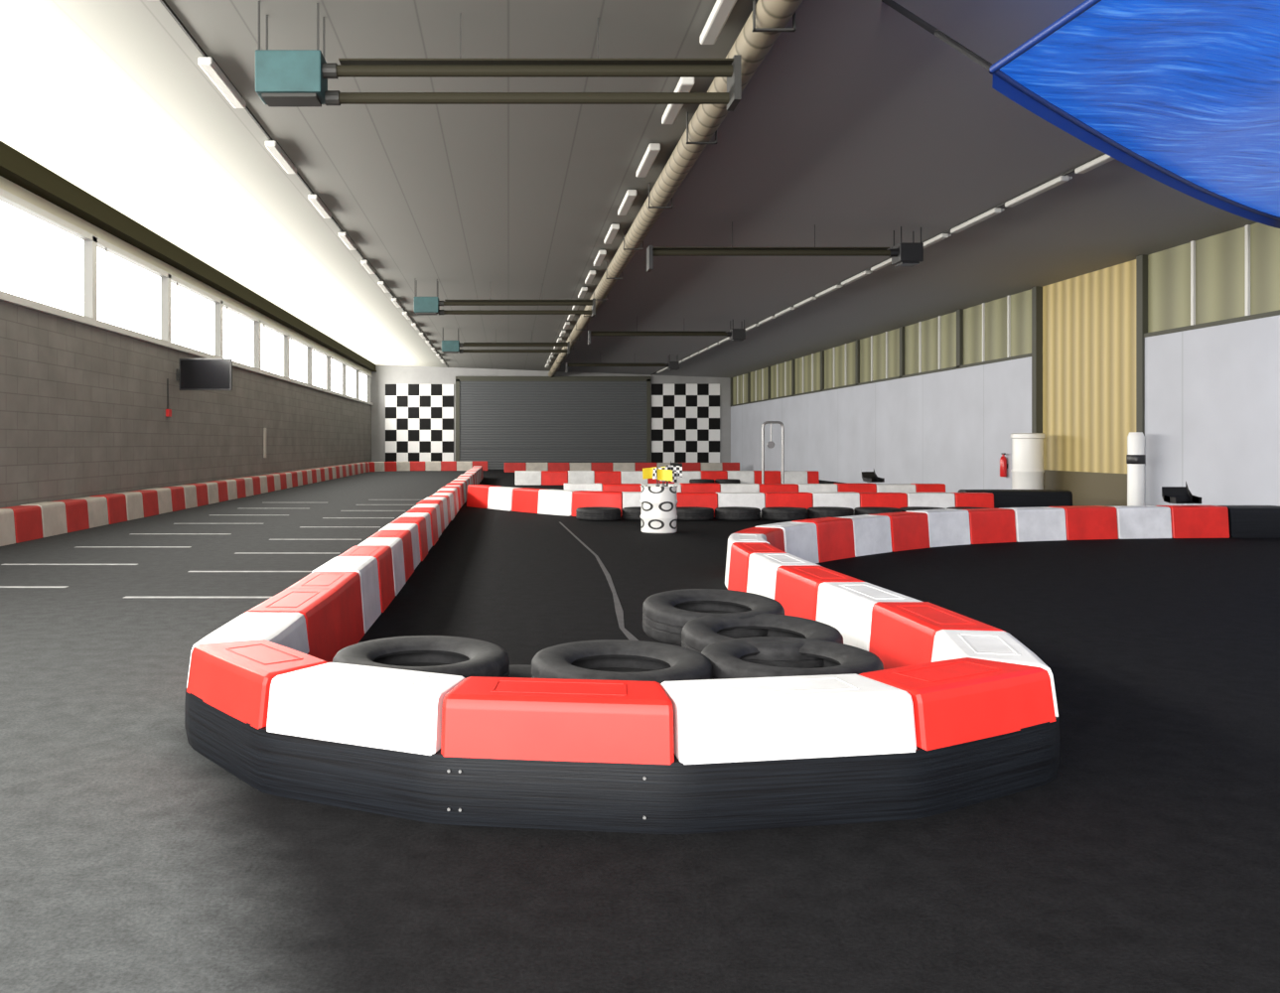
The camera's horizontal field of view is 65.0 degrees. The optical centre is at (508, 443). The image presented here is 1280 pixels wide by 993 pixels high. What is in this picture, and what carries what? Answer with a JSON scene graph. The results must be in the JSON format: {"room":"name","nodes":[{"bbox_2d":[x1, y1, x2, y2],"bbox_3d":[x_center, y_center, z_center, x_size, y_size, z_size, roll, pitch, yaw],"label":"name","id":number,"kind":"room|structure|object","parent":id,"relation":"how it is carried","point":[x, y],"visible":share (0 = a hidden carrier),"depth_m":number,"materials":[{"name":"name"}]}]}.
{"room":"indoor kart track","nodes":[
{"label":"indoor kart track","id":0,"kind":"room"},
{"bbox_2d":[0,299,371,508],"bbox_3d":[-7.050,-0.340,21.650,0.300,3.280,57.300,0,0,0],"label":"brick wall","id":1,"kind":"structure","parent":0,"point":[82,406],"depth_m":17.99,"materials":[{"name":"grey brick"}]},
{"bbox_2d":[165,378,171,417],"bbox_3d":[-6.869,-0.927,20.001,0.058,0.762,0.292,0,0,0],"label":"fire alarm","id":2,"kind":"object","parent":1,"relation":"attached to","point":[168,412],"depth_m":20.08,"materials":[{"name":"red plastic"}]},
{"bbox_2d":[0,187,372,405],"bbox_3d":[-6.925,-2.705,20.430,0.190,1.510,59.140,0,0,0],"label":"window","id":3,"kind":"structure","parent":1,"relation":"attached to","point":[91,242],"depth_m":20.06,"materials":[{"name":"white metal"}]},
{"bbox_2d":[0,200,366,401],"bbox_3d":[-7.050,-2.710,21.500,0.001,1.460,57.000,0,0,0],"label":"glass","id":4,"kind":"object","parent":3,"relation":"in","point":[42,262],"depth_m":18.29,"materials":[{"name":"white glass"}]},
{"bbox_2d":[176,358,232,390],"bbox_3d":[-6.319,-1.440,20.733,1.158,0.660,0.334,0,0,0],"label":"tv monitor","id":5,"kind":"object","parent":1,"relation":"attached to","point":[193,373],"visible":1,"depth_m":20.57,"materials":[{"name":"black plastic"}]},
{"bbox_2d":[263,427,266,457],"bbox_3d":[-6.869,-0.028,27.862,0.058,0.811,0.227,0,0,0],"label":"pipe","id":6,"kind":"object","parent":1,"relation":"attached to","point":[264,429],"depth_m":27.95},
{"bbox_2d":[0,175,371,374],"bbox_3d":[-7.050,-3.730,21.650,0.300,0.580,57.300,0,0,0],"label":"wall","id":7,"kind":"structure","parent":0,"point":[5,184],"depth_m":18.43,"materials":[{"name":"beige"}]},
{"bbox_2d":[0,141,376,371],"bbox_3d":[-6.770,-3.813,21.500,0.260,0.347,57.000,0,0,0],"label":"beam","id":8,"kind":"structure","parent":0,"point":[15,167],"depth_m":17.89,"materials":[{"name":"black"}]},
{"bbox_2d":[370,364,730,462],"bbox_3d":[2.150,-1.500,50.150,18.700,5.600,0.300,0,0,0],"label":"wall","id":9,"kind":"structure","parent":0,"point":[384,374],"depth_m":50.00,"materials":[{"name":"grey paint"}]},
{"bbox_2d":[385,384,453,461],"bbox_3d":[-4.475,-0.993,49.975,3.450,4.025,0.050,0,0,0],"label":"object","id":10,"kind":"structure","parent":9,"relation":"attached to","point":[419,418],"depth_m":49.95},
{"bbox_2d":[455,376,650,469],"bbox_3d":[2.250,-1.050,49.930,9.800,4.700,0.140,0,0,0],"label":"garage door","id":11,"kind":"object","parent":9,"relation":"in","point":[499,420],"depth_m":49.90,"materials":[{"name":"grey metal"}]},
{"bbox_2d":[651,383,719,462],"bbox_3d":[8.925,-1.012,49.975,3.450,4.025,0.050,0,0,0],"label":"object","id":12,"kind":"structure","parent":9,"relation":"attached to","point":[685,417],"depth_m":49.95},
{"bbox_2d":[0,0,1256,377],"bbox_3d":[2.150,-3.959,21.500,18.700,1.281,57.600,0,0,0],"label":"ceiling","id":13,"kind":"structure","parent":0,"point":[860,124],"depth_m":13.38,"materials":[{"name":"grey paint"}]},
{"bbox_2d":[255,0,741,354],"bbox_3d":[-0.087,-3.405,20.745,4.195,0.859,24.390,0,0,0],"label":"heater","id":14,"kind":"object","parent":13,"relation":"hanging from","point":[283,77],"visible":1,"depth_m":8.67,"materials":[{"name":"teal metal"}]},
{"bbox_2d":[158,0,1114,375],"bbox_3d":[2.099,-3.623,21.450,10.338,0.486,56.700,0,0,0],"label":"ceiling lights","id":15,"kind":"object","parent":13,"relation":"attached to","point":[721,11],"depth_m":13.34},
{"bbox_2d":[548,0,802,377],"bbox_3d":[2.140,-3.499,21.450,0.340,0.346,56.860,0,0,0],"label":"ceiling pipe","id":16,"kind":"object","parent":13,"relation":"attached to","point":[768,19],"depth_m":11.00,"materials":[{"name":"beige metal"}]},
{"bbox_2d":[566,221,923,372],"bbox_3d":[4.480,-3.222,27.680,4.420,0.796,23.360,0,0,0],"label":"heater","id":17,"kind":"object","parent":13,"relation":"attached to","point":[903,253],"visible":1,"depth_m":16.11,"materials":[{"name":"black dark metal"}]},
{"bbox_2d":[881,0,1279,228],"bbox_3d":[7.062,-3.138,8.197,8.024,1.040,12.418,0,0,0],"label":"tarp","id":18,"kind":"object","parent":13,"relation":"hanging from","point":[1185,94],"visible":1,"depth_m":7.69,"materials":[{"name":"blue"}]},
{"bbox_2d":[0,469,1279,992],"bbox_3d":[2.150,1.398,21.500,18.700,0.204,57.600,0,0,0],"label":"floor","id":19,"kind":"structure","parent":0,"point":[132,861],"depth_m":3.35,"materials":[{"name":"asphalt"}]},
{"bbox_2d":[0,461,739,546],"bbox_3d":[1.856,1.072,23.204,17.448,0.456,50.368,0,0,0],"label":"barrier","id":20,"kind":"object","parent":19,"relation":"on","point":[29,521],"visible":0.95,"depth_m":20.11,"materials":[{"name":"red plastic"}]},
{"bbox_2d":[332,588,883,683],"bbox_3d":[0.510,1.074,4.868,2.546,0.445,2.023,0,0,0],"label":"pile of tyres at the hairpin","id":21,"kind":"object","parent":19,"relation":"on","point":[704,634],"visible":0.51,"depth_m":4.52,"materials":[{"name":"rubber"}]},
{"bbox_2d":[640,464,682,533],"bbox_3d":[2.227,0.807,14.667,0.564,0.985,0.544,0,0,-44],"label":"barrel","id":22,"kind":"object","parent":19,"relation":"on","point":[658,502],"visible":1,"depth_m":14.47,"materials":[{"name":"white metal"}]},
{"bbox_2d":[184,466,1279,834],"bbox_3d":[4.738,1.076,20.636,12.300,0.449,34.717,0,0,0],"label":"barrier","id":23,"kind":"object","parent":19,"relation":"on","point":[959,713],"visible":0.98,"depth_m":3.57,"materials":[{"name":"red plastic"}]},
{"bbox_2d":[466,470,1072,517],"bbox_3d":[4.790,1.078,24.626,11.320,0.444,14.167,0,0,0],"label":"barrier","id":24,"kind":"object","parent":19,"relation":"on","point":[582,489],"visible":0.81,"depth_m":18.83,"materials":[{"name":"red plastic"}]},
{"bbox_2d":[761,421,784,483],"bbox_3d":[5.900,0.397,22.150,0.580,1.807,0.140,0,0,0],"label":"tube","id":25,"kind":"object","parent":19,"relation":"on","point":[771,444],"visible":0.86,"depth_m":22.13,"materials":[{"name":"grey metal"}]},
{"bbox_2d":[670,460,1201,503],"bbox_3d":[7.475,0.676,22.767,0.653,0.308,18.464,0,0,-13],"label":"go-karts","id":26,"kind":"object","parent":19,"relation":"on","point":[1171,495],"visible":0.8,"depth_m":14.08,"materials":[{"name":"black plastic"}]},
{"bbox_2d":[1010,432,1045,489],"bbox_3d":[10.750,0.540,20.550,0.640,1.520,0.640,0,0,0],"label":"drum","id":27,"kind":"object","parent":19,"relation":"on","point":[1028,471],"visible":0.81,"depth_m":20.31,"materials":[{"name":"white plastic"}]},
{"bbox_2d":[1126,431,1145,505],"bbox_3d":[10.900,0.550,17.250,0.284,1.500,0.284,0,0,0],"label":"bollard","id":28,"kind":"object","parent":19,"relation":"on","point":[1135,457],"visible":0.78,"depth_m":17.15,"materials":[{"name":"white plastic"}]},
{"bbox_2d":[730,224,1279,506],"bbox_3d":[11.330,-1.015,21.250,0.340,4.630,58.100,0,0,0],"label":"wall","id":29,"kind":"structure","parent":0,"point":[1212,393],"depth_m":22.07,"materials":[{"name":"white paint"}]},
{"bbox_2d":[999,452,1007,476],"bbox_3d":[11.122,0.475,22.300,0.154,0.530,0.140,0,0,0],"label":"extinguisher","id":30,"kind":"object","parent":29,"relation":"attached to","point":[1003,461],"visible":1,"depth_m":22.25,"materials":[{"name":"red metal"}]},
{"bbox_2d":[1042,259,1136,506],"bbox_3d":[11.390,-1.500,19.325,0.220,5.600,3.450,0,0,0],"label":"door","id":31,"kind":"structure","parent":29,"relation":"in","point":[1089,319],"depth_m":19.27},
{"bbox_2d":[732,222,1279,405],"bbox_3d":[11.380,-3.100,21.650,0.240,2.400,57.300,0,0,0],"label":"windows","id":32,"kind":"structure","parent":0,"point":[1219,258],"depth_m":21.59,"materials":[{"name":"glass"}]}
]}

